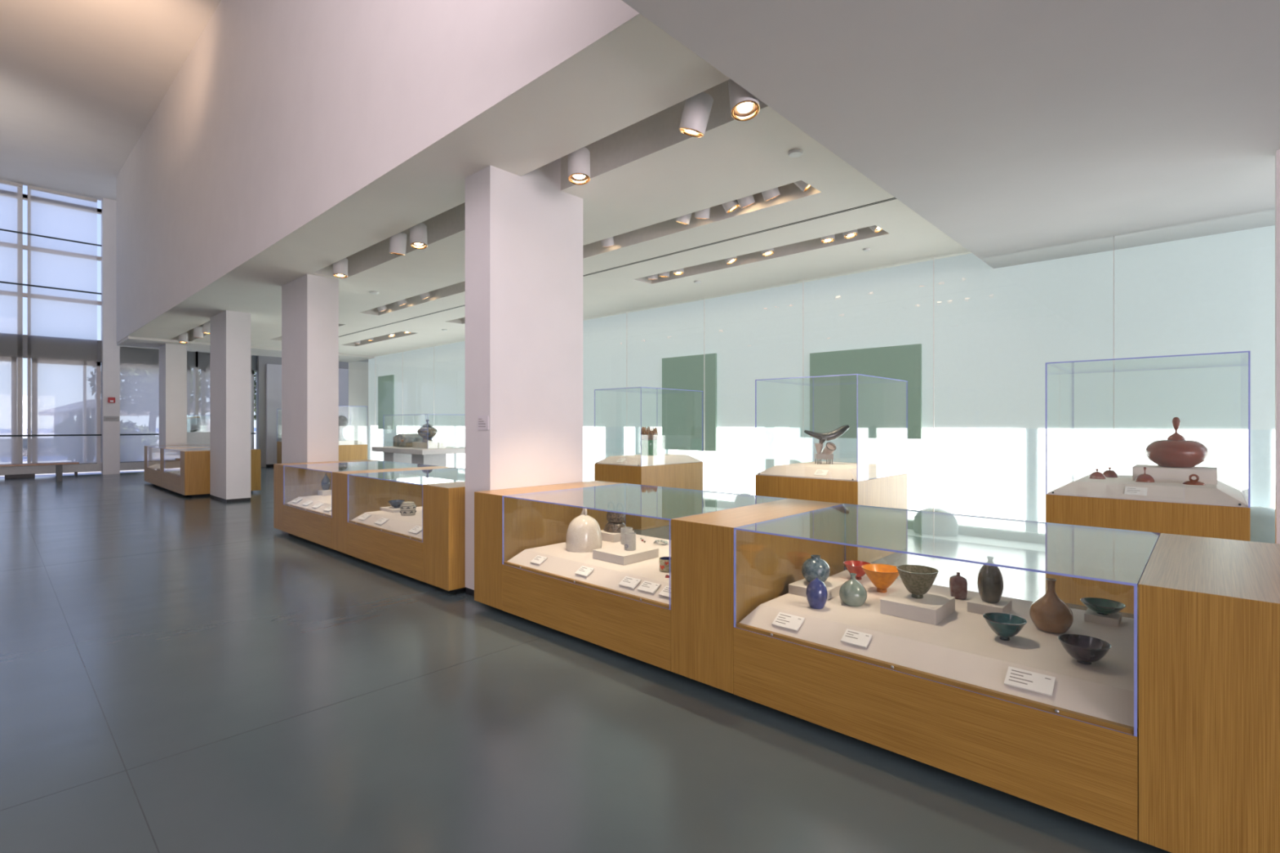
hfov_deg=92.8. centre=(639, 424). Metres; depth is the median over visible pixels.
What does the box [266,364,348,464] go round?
wall
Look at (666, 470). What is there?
pedestal vitrine
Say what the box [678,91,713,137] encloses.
spotlight
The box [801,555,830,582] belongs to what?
round vase
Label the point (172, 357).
column
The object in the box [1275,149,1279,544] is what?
wall partition
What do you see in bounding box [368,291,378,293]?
smoke detector
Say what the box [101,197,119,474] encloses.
wall
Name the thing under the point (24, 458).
ground
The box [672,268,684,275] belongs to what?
spotlight
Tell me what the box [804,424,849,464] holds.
bird sculpture
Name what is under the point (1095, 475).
lid
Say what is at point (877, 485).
pedestal vitrine
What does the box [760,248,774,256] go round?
spotlight
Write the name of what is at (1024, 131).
ceiling
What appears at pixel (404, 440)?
box
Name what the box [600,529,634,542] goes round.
riser
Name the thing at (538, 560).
label card
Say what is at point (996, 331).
wall
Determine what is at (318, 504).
label card
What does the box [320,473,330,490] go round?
bottle
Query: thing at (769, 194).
spotlight
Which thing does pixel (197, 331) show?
spotlight
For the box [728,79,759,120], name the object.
spotlight
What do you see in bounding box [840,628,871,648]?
label card
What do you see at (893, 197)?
trim
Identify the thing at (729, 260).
spotlight
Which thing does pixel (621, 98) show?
ceiling
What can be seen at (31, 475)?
trim
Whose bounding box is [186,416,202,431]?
pot
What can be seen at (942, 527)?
chair
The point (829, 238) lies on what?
spotlight
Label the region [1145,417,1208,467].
vessel
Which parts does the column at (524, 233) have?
baseboard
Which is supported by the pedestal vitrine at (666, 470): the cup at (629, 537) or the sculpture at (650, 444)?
the sculpture at (650, 444)
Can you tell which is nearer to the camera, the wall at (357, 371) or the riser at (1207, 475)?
the riser at (1207, 475)
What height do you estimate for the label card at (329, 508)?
0.050 m
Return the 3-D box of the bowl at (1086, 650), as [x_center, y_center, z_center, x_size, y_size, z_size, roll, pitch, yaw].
[1.724,0.884,2.365,0.169,0.082,0.169,0,0,9]
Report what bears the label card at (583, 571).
on the display case at (1171, 739)
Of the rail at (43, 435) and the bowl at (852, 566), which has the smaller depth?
the bowl at (852, 566)
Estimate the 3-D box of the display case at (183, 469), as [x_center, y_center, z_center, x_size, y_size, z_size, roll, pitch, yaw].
[-9.777,0.959,13.478,4.370,0.882,1.270,0,0,43]
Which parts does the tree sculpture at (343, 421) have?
stem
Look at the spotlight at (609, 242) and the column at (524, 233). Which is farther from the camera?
the spotlight at (609, 242)
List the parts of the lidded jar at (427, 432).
lid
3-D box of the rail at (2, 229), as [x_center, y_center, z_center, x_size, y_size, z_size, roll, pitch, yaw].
[-17.048,-4.955,14.681,0.044,0.044,6.140,0,0,43]
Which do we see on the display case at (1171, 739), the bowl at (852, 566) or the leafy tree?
the bowl at (852, 566)
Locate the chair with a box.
[912,507,958,537]
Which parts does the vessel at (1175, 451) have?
lid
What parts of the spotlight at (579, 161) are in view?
bulb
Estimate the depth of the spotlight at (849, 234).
6.56 m
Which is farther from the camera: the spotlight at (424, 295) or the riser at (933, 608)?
the spotlight at (424, 295)
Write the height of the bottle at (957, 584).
0.137 m
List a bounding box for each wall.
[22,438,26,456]
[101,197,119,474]
[116,0,639,342]
[256,355,368,466]
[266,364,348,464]
[348,360,368,459]
[368,225,1275,430]
[368,426,1272,533]
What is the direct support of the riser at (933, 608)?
on the display case at (1171, 739)
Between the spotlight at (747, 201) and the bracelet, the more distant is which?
the spotlight at (747, 201)
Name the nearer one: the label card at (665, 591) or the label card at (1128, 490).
the label card at (665, 591)
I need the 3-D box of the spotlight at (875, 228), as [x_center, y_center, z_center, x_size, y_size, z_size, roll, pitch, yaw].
[2.463,-2.296,6.403,0.230,0.569,0.158,0,0,43]
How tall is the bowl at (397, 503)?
0.074 m
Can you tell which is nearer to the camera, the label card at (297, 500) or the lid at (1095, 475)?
the lid at (1095, 475)
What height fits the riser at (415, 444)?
0.115 m
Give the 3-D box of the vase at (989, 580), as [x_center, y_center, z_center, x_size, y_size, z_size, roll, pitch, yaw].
[1.729,0.766,3.008,0.112,0.220,0.112,0,0,8]
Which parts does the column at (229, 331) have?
baseboard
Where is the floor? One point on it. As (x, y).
(557, 742)
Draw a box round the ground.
[0,431,256,478]
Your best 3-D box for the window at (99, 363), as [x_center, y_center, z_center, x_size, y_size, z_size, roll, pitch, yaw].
[-15.677,-0.335,16.493,0.130,2.810,9.100,0,0,43]
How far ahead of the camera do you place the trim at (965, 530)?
7.39 m
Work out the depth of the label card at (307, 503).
7.34 m
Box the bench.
[0,461,79,481]
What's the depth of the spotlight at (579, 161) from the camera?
4.64 m
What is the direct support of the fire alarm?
attached to the wall at (110, 364)
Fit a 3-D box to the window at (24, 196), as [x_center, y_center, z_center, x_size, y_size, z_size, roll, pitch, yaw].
[-16.944,-2.479,15.145,0.160,7.598,13.000,0,0,43]
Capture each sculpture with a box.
[338,415,347,440]
[640,426,658,455]
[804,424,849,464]
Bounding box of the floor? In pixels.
[0,466,1171,852]
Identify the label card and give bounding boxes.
[291,497,302,502]
[302,500,313,506]
[311,502,324,508]
[324,505,331,511]
[357,513,371,520]
[373,517,389,524]
[408,525,422,533]
[530,555,546,564]
[574,565,594,577]
[616,457,626,462]
[618,576,640,588]
[636,580,660,593]
[658,586,671,598]
[771,612,804,631]
[813,469,828,475]
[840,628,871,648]
[1004,666,1055,696]
[1124,486,1147,495]
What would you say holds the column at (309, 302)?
on the floor
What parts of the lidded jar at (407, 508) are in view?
lid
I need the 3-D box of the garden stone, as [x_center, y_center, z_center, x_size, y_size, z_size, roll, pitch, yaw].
[5.881,1.090,5.782,0.541,0.620,0.297,0,0,43]
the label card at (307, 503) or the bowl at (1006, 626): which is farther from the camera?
the label card at (307, 503)
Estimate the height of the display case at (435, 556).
0.882 m
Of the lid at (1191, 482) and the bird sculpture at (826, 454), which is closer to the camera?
the lid at (1191, 482)
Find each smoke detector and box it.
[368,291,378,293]
[787,148,803,157]
[862,248,870,251]
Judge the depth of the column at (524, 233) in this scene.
5.02 m
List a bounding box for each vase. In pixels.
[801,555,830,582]
[805,577,827,608]
[839,573,866,606]
[977,556,1003,603]
[1029,577,1073,633]
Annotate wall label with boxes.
[103,416,119,421]
[477,415,488,430]
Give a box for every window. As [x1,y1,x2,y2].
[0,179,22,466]
[0,186,257,475]
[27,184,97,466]
[97,361,253,462]
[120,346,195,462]
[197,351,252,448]
[370,426,1275,533]
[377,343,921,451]
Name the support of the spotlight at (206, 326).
hanging from the ceiling at (621, 98)
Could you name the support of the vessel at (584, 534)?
on the display case at (1171, 739)
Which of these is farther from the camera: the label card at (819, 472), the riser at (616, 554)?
the label card at (819, 472)
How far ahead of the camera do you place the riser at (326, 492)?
7.92 m
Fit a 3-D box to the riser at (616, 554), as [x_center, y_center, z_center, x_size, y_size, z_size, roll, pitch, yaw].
[-0.097,0.895,4.217,0.300,0.060,0.350,0,0,43]
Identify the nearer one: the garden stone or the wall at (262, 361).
the garden stone
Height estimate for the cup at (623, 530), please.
0.115 m
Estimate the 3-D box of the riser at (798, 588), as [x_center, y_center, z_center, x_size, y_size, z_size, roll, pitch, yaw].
[0.971,0.900,3.342,0.215,0.050,0.240,0,0,43]
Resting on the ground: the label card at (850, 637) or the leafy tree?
the leafy tree
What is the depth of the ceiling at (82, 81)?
10.59 m
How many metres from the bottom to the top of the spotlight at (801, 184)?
0.568 m
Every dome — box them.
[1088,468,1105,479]
[1102,466,1118,477]
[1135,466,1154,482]
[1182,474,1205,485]
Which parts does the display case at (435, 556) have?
panel, panel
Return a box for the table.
[371,413,465,466]
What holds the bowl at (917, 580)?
on the riser at (933, 608)
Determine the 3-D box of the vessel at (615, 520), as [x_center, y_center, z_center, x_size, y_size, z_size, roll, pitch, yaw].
[-0.195,0.743,4.904,0.173,0.237,0.216,0,0,-44]
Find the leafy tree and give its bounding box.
[253,370,256,420]
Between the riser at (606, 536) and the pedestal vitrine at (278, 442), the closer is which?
the riser at (606, 536)
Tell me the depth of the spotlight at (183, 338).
14.17 m
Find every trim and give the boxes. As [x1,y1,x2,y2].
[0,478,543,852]
[4,471,77,478]
[116,336,374,362]
[339,197,897,337]
[402,235,1114,538]
[702,509,1045,551]
[907,519,1045,544]
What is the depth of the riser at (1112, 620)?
2.83 m
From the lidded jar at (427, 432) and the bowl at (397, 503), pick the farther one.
the lidded jar at (427, 432)
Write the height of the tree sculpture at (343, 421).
0.685 m
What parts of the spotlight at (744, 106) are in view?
bulb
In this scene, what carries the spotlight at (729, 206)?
hanging from the ceiling at (621, 98)
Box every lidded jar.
[400,501,416,515]
[417,419,437,442]
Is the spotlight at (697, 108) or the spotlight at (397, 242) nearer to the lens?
the spotlight at (697, 108)
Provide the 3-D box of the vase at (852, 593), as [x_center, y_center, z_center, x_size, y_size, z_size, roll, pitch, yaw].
[1.095,0.848,3.132,0.137,0.156,0.137,0,0,43]
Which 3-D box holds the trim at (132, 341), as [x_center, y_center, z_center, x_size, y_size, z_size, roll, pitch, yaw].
[-10.515,-1.999,16.724,1.800,0.058,5.665,0,0,43]
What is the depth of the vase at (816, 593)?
3.04 m
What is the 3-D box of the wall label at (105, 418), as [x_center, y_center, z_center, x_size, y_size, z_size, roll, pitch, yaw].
[-14.752,-0.150,17.011,0.014,0.140,0.330,0,0,43]
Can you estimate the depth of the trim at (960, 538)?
7.24 m
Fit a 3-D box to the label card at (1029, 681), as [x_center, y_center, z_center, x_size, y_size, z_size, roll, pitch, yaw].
[1.444,0.952,2.259,0.150,0.048,0.078,0,0,43]
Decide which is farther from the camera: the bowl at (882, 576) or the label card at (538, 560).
the label card at (538, 560)
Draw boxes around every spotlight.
[178,332,187,343]
[193,325,203,337]
[202,321,209,333]
[333,257,347,278]
[377,305,386,311]
[388,333,395,337]
[389,232,406,255]
[396,298,406,306]
[409,222,427,248]
[419,292,430,299]
[567,146,590,185]
[600,236,613,247]
[647,274,657,279]
[658,271,669,277]
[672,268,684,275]
[675,213,691,224]
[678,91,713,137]
[694,207,710,218]
[721,199,738,213]
[724,256,737,264]
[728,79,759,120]
[737,195,755,208]
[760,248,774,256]
[761,186,779,201]
[793,180,810,191]
[820,234,834,243]
[843,229,857,238]
[868,225,881,232]
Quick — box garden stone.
[1250,506,1275,543]
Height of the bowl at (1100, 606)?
0.052 m
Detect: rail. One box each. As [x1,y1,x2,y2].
[0,228,102,246]
[0,280,102,294]
[0,434,102,436]
[120,432,255,435]
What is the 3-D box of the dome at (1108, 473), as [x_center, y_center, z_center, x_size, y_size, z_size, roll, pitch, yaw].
[4.035,0.412,5.235,0.114,0.086,0.114,0,0,43]
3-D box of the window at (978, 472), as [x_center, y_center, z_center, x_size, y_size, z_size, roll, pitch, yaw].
[-0.598,0.667,12.177,22.300,1.225,0.001,0,0,43]
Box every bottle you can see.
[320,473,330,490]
[949,572,967,599]
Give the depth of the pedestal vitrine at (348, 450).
16.48 m
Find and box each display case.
[144,444,261,497]
[273,459,465,591]
[474,480,1279,852]
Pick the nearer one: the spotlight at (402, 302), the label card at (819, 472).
the label card at (819, 472)
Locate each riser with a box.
[317,489,331,495]
[379,506,400,512]
[412,441,444,448]
[592,544,658,565]
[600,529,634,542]
[788,578,844,599]
[880,587,955,625]
[967,594,1011,614]
[1084,608,1121,626]
[1132,464,1217,484]
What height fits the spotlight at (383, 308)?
0.570 m
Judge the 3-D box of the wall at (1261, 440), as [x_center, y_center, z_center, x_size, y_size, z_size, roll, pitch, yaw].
[-0.445,0.727,12.048,23.100,1.345,0.001,0,0,43]
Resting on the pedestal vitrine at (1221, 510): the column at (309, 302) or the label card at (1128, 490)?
the label card at (1128, 490)
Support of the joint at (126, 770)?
in the floor
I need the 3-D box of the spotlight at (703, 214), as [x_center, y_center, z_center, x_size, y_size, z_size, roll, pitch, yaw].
[0.617,-2.296,5.993,0.147,0.569,0.210,0,0,-6]
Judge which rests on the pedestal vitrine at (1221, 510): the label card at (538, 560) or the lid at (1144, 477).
the lid at (1144, 477)
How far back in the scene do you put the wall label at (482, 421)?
4.83 m
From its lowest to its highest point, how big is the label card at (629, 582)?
0.043 m
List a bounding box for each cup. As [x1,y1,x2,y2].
[620,527,632,545]
[624,532,635,551]
[658,556,671,572]
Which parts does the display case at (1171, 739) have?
panel, panel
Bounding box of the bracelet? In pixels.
[653,539,667,545]
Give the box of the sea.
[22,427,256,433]
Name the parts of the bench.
seat, leg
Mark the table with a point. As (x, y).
(428, 456)
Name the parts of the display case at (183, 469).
panel, panel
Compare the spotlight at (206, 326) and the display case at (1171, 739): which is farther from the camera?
the spotlight at (206, 326)
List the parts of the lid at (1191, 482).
knob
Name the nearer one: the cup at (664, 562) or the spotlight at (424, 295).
the cup at (664, 562)
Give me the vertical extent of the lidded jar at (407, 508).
0.139 m
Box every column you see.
[159,343,186,445]
[209,310,250,502]
[281,274,338,463]
[465,157,582,596]
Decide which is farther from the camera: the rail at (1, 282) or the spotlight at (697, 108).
the rail at (1, 282)
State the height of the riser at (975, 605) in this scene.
0.050 m
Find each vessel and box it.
[565,508,602,552]
[603,509,626,533]
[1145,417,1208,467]
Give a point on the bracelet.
(664, 542)
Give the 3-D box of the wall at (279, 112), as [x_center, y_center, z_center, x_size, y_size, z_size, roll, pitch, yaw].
[-6.433,-4.112,9.191,18.050,4.162,0.250,0,0,43]
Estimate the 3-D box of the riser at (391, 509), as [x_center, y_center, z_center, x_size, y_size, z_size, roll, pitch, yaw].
[-2.613,0.910,6.519,0.320,0.030,0.200,0,0,43]
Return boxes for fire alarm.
[107,397,115,403]
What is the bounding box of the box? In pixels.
[393,433,422,447]
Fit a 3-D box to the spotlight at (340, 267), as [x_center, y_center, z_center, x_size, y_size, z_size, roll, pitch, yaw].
[-3.854,-2.184,7.843,0.184,0.573,0.179,0,0,43]
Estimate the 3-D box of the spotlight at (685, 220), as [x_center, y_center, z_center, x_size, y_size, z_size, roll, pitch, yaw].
[0.448,-2.296,6.150,0.202,0.567,0.152,0,0,43]
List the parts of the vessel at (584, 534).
stem handle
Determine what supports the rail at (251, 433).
attached to the wall at (110, 364)
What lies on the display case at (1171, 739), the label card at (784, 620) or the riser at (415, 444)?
the label card at (784, 620)
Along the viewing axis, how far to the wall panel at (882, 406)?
8.89 m
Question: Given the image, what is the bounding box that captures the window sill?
[0,462,144,475]
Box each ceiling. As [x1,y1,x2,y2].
[0,0,221,200]
[117,13,971,356]
[622,0,1279,268]
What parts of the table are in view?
leg, leg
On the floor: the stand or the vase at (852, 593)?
the stand
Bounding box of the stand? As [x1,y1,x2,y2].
[186,414,209,444]
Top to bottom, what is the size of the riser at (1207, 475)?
0.110 m
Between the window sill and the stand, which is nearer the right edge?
the stand
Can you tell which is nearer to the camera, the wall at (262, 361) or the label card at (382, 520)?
the label card at (382, 520)
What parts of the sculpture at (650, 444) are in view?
craggy crown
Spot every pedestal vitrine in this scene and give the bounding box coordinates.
[276,408,281,463]
[338,405,367,461]
[594,386,702,530]
[755,373,907,565]
[1045,351,1250,613]
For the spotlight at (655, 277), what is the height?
0.564 m
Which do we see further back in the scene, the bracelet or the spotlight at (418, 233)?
the spotlight at (418, 233)
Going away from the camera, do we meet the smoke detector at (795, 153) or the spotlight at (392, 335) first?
the smoke detector at (795, 153)
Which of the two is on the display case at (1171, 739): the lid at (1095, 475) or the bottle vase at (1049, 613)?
the bottle vase at (1049, 613)
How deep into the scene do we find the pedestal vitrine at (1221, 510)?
4.59 m
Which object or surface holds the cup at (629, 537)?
on the riser at (616, 554)
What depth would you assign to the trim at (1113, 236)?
8.62 m
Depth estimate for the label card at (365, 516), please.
6.24 m
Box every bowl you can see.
[387,499,404,507]
[843,560,871,580]
[861,564,899,592]
[896,564,938,598]
[982,612,1026,640]
[1057,634,1111,664]
[1080,597,1125,615]
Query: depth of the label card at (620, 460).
8.39 m
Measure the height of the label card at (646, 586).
0.043 m
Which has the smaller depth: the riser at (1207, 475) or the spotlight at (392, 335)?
the riser at (1207, 475)
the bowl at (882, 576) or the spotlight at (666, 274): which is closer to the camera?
the bowl at (882, 576)
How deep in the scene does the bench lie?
14.86 m
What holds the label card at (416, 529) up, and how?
on the display case at (435, 556)
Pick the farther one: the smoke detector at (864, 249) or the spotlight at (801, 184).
the smoke detector at (864, 249)
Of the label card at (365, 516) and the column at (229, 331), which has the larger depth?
the column at (229, 331)

